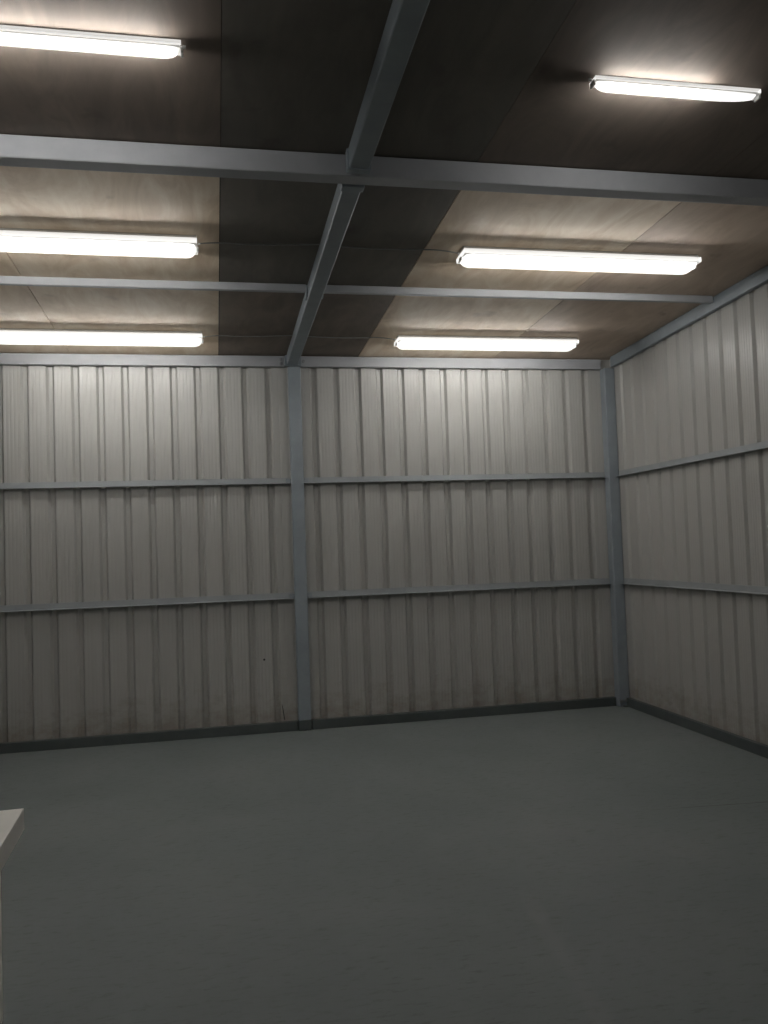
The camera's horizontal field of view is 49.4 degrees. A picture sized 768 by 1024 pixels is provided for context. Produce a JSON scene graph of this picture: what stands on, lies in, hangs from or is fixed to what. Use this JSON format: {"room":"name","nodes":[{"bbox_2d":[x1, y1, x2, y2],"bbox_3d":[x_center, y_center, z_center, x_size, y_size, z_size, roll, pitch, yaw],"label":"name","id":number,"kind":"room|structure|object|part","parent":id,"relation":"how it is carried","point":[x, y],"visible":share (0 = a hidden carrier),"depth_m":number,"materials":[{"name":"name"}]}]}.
{"room":"empty warehouse","nodes":[
{"label":"empty warehouse","id":0,"kind":"room"},
{"bbox_2d":[0,360,614,742],"bbox_3d":[-0.760,0.246,7.091,5.916,3.166,0.036,-2,-2,-11],"label":"wall","id":1,"kind":"structure","parent":0,"point":[68,673],"depth_m":7.07,"materials":[{"name":"metal"}]},
{"bbox_2d":[0,353,283,367],"bbox_3d":[-2.251,-1.242,6.812,2.862,0.091,0.064,-2,-2,-11],"label":"beam","id":2,"kind":"structure","parent":1,"relation":"attached to","point":[40,359],"depth_m":6.85,"materials":[{"name":"grey metal"}]},
{"bbox_2d":[0,478,290,489],"bbox_3d":[-2.206,-0.228,6.781,2.884,0.052,0.047,-2,-2,-11],"label":"wall rail","id":3,"kind":"object","parent":1,"relation":"attached to","point":[252,481],"visible":1,"depth_m":6.84,"materials":[{"name":"grey metal"}]},
{"bbox_2d":[0,592,293,612],"bbox_3d":[-2.172,0.742,6.739,2.884,0.052,0.047,-2,-2,-11],"label":"wall rail","id":4,"kind":"object","parent":1,"relation":"attached to","point":[271,596],"visible":1,"depth_m":6.79,"materials":[{"name":"grey metal"}]},
{"bbox_2d":[0,696,615,753],"bbox_3d":[-0.752,1.787,6.975,5.805,0.078,0.050,-2,-2,-11],"label":"baseboard","id":5,"kind":"structure","parent":1,"relation":"attached to","point":[363,720],"depth_m":6.94,"materials":[{"name":"green paint"}]},
{"bbox_2d":[301,356,600,369],"bbox_3d":[0.638,-1.319,7.398,2.756,0.091,0.064,-2,-2,-11],"label":"beam","id":6,"kind":"structure","parent":1,"relation":"attached to","point":[306,361],"depth_m":7.37,"materials":[{"name":"grey metal"}]},
{"bbox_2d":[304,472,605,483],"bbox_3d":[0.673,-0.305,7.365,2.754,0.052,0.047,-2,-2,-11],"label":"wall rail","id":7,"kind":"object","parent":1,"relation":"attached to","point":[361,479],"visible":1,"depth_m":7.36,"materials":[{"name":"grey metal"}]},
{"bbox_2d":[308,578,610,597],"bbox_3d":[0.708,0.665,7.324,2.754,0.052,0.047,-2,-2,-11],"label":"wall rail","id":8,"kind":"object","parent":1,"relation":"attached to","point":[470,587],"visible":1,"depth_m":7.32,"materials":[{"name":"grey metal"}]},
{"bbox_2d":[0,705,767,1023],"bbox_3d":[0.158,1.674,2.752,6.116,0.120,8.890,-2,-2,-11],"label":"floor","id":9,"kind":"structure","parent":0,"point":[598,865],"depth_m":3.82,"materials":[{"name":"paint"}]},
{"bbox_2d":[0,808,23,1023],"bbox_3d":[-1.449,1.297,1.964,0.900,0.680,1.400,-1,-3,-14],"label":"table","id":10,"kind":"object","parent":9,"relation":"on","point":[11,821],"visible":1,"depth_m":2.65,"materials":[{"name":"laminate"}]},
{"bbox_3d":[-1.268,1.353,2.699,0.050,0.602,0.050,-1,-3,-14],"label":"leg","id":11,"kind":"part","parent":10,"relation":"part of","materials":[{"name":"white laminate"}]},
{"bbox_2d":[286,366,311,730],"bbox_3d":[-0.714,0.293,7.048,0.192,3.066,0.064,-2,-2,-11],"label":"steel column","id":12,"kind":"structure","parent":9,"relation":"on","point":[297,480],"depth_m":7.02,"materials":[{"name":"grey metal"}]},
{"bbox_2d":[600,368,629,706],"bbox_3d":[2.102,0.216,7.583,0.104,3.066,0.131,-2,-2,-11],"label":"steel column","id":13,"kind":"structure","parent":9,"relation":"on","point":[607,382],"depth_m":7.56,"materials":[{"name":"grey metal"}]},
{"bbox_2d":[0,0,767,359],"bbox_3d":[0.037,-1.747,2.898,6.116,0.413,8.890,-2,-2,-11],"label":"ceiling","id":14,"kind":"structure","parent":0,"point":[483,81],"depth_m":3.87,"materials":[{"name":"brown wood"}]},
{"bbox_2d":[0,28,185,57],"bbox_3d":[-1.476,-1.627,2.832,1.565,0.056,0.061,-2,-2,-11],"label":"ceiling lamp","id":15,"kind":"object","parent":14,"relation":"attached to","point":[7,36],"visible":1,"depth_m":2.91,"materials":[{"name":"white plastic"}]},
{"bbox_2d":[0,228,199,253],"bbox_3d":[-1.793,-1.457,4.510,1.565,0.098,0.169,-2,-2,-11],"label":"ceiling lamp","id":16,"kind":"object","parent":14,"relation":"attached to","point":[9,237],"visible":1,"depth_m":4.52,"materials":[{"name":"white plastic"}]},
{"bbox_2d":[0,328,204,343],"bbox_3d":[-2.140,-1.300,6.240,1.565,0.098,0.169,-2,-2,-11],"label":"ceiling lamp","id":17,"kind":"object","parent":14,"relation":"attached to","point":[6,334],"visible":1,"depth_m":6.21,"materials":[{"name":"white plastic"}]},
{"bbox_2d":[284,184,364,366],"bbox_3d":[-0.458,-1.429,5.503,0.140,0.230,3.261,-2,-2,-11],"label":"rafter","id":18,"kind":"object","parent":14,"relation":"attached to","point":[346,196],"visible":0.9,"depth_m":4.86,"materials":[{"name":"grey metal"}]},
{"bbox_2d":[205,335,291,336],"bbox_3d":[-1.051,-1.362,6.465,0.673,0.025,0.017,-2,-2,-11],"label":"cable","id":19,"kind":"object","parent":18,"relation":"attached to","point":[212,335],"visible":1,"depth_m":6.46,"materials":[{"name":"black plastic"}]},
{"bbox_2d":[200,242,318,245],"bbox_3d":[-0.704,-1.518,4.735,0.673,0.025,0.017,-2,-2,-11],"label":"cable","id":20,"kind":"object","parent":18,"relation":"attached to","point":[207,242],"visible":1,"depth_m":4.73,"materials":[{"name":"black plastic"}]},
{"bbox_3d":[-0.772,-1.280,7.072,0.140,0.088,0.049,-2,-2,-11],"label":"seat plate","id":21,"kind":"part","parent":18,"relation":"part of","materials":[{"name":"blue metal"}]},
{"bbox_2d":[308,336,393,339],"bbox_3d":[-0.265,-1.383,6.623,0.737,0.024,0.016,-2,-2,-11],"label":"cable","id":22,"kind":"object","parent":18,"relation":"attached to","point":[308,336],"visible":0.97,"depth_m":6.62,"materials":[{"name":"black plastic"}]},
{"bbox_3d":[-0.150,-1.567,3.934,0.109,0.098,0.052,-2,-2,-11],"label":"plate","id":23,"kind":"part","parent":18,"relation":"part of","materials":[{"name":"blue metal"}]},
{"bbox_2d":[0,276,712,303],"bbox_3d":[-0.492,-1.457,5.447,5.836,0.050,0.036,-2,-2,-11],"label":"beam","id":24,"kind":"structure","parent":18,"relation":"attached to","point":[4,280],"depth_m":5.49,"materials":[{"name":"grey metal"}]},
{"bbox_2d":[341,246,457,253],"bbox_3d":[0.081,-1.539,4.893,0.737,0.024,0.016,-2,-2,-11],"label":"cable","id":25,"kind":"object","parent":18,"relation":"attached to","point":[341,246],"visible":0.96,"depth_m":4.89,"materials":[{"name":"black plastic"}]},
{"bbox_2d":[0,134,767,205],"bbox_3d":[-0.175,-1.576,3.840,5.826,0.100,0.092,-2,-2,-11],"label":"ceiling beam","id":26,"kind":"structure","parent":14,"relation":"attached to","point":[15,150],"depth_m":3.83,"materials":[{"name":"grey metal"}]},
{"bbox_2d":[345,0,429,174],"bbox_3d":[0.392,-1.815,1.230,0.109,0.310,5.238,-2,-2,-11],"label":"rafter","id":27,"kind":"object","parent":14,"relation":"attached to","point":[405,18],"visible":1,"depth_m":3.10,"materials":[{"name":"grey metal"}]},
{"bbox_3d":[-0.116,-1.582,3.766,0.109,0.098,0.044,-2,-2,-11],"label":"plate","id":28,"kind":"part","parent":27,"relation":"part of","materials":[{"name":"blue metal"}]},
{"bbox_2d":[394,335,577,348],"bbox_3d":[0.849,-1.380,6.846,1.565,0.098,0.169,-2,-2,-11],"label":"ceiling lamp","id":29,"kind":"object","parent":14,"relation":"attached to","point":[429,341],"visible":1,"depth_m":6.80,"materials":[{"name":"white plastic"}]},
{"bbox_2d":[458,246,699,270],"bbox_3d":[1.206,-1.537,5.118,1.565,0.098,0.169,-2,-2,-11],"label":"ceiling lamp","id":30,"kind":"object","parent":14,"relation":"attached to","point":[467,254],"visible":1,"depth_m":5.07,"materials":[{"name":"white plastic"}]},
{"bbox_2d":[588,78,760,102],"bbox_3d":[1.182,-1.700,3.371,0.760,0.052,0.057,-2,-2,-11],"label":"ceiling lamp","id":31,"kind":"object","parent":14,"relation":"attached to","point":[611,84],"visible":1,"depth_m":3.35,"materials":[{"name":"white plastic"}]},
{"bbox_2d":[610,265,767,366],"bbox_3d":[2.923,-1.746,3.436,0.041,0.437,8.565,-2,-2,-11],"label":"rafter","id":32,"kind":"object","parent":14,"relation":"attached to","point":[759,278],"visible":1,"depth_m":6.28,"materials":[{"name":"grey metal"}]},
{"bbox_2d":[609,282,767,744],"bbox_3d":[3.002,-0.216,3.419,0.021,3.512,8.690,-2,-2,-11],"label":"wall","id":33,"kind":"structure","parent":0,"point":[698,655],"depth_m":6.36,"materials":[{"name":"metal"}]},
{"bbox_2d":[616,441,767,476],"bbox_3d":[2.965,-0.554,3.400,0.037,0.052,8.535,-2,-2,-11],"label":"wall rail","id":34,"kind":"object","parent":33,"relation":"attached to","point":[760,445],"visible":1,"depth_m":6.32,"materials":[{"name":"grey metal"}]},
{"bbox_2d":[621,578,767,594],"bbox_3d":[2.999,0.415,3.359,0.037,0.052,8.535,-2,-2,-11],"label":"wall rail","id":35,"kind":"object","parent":33,"relation":"attached to","point":[763,590],"visible":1,"depth_m":6.34,"materials":[{"name":"grey metal"}]},
{"bbox_2d":[627,698,767,758],"bbox_3d":[3.043,1.496,3.289,0.040,0.078,8.585,-2,-2,-11],"label":"baseboard","id":36,"kind":"structure","parent":33,"relation":"attached to","point":[752,746],"depth_m":6.32,"materials":[{"name":"green paint"}]}
]}

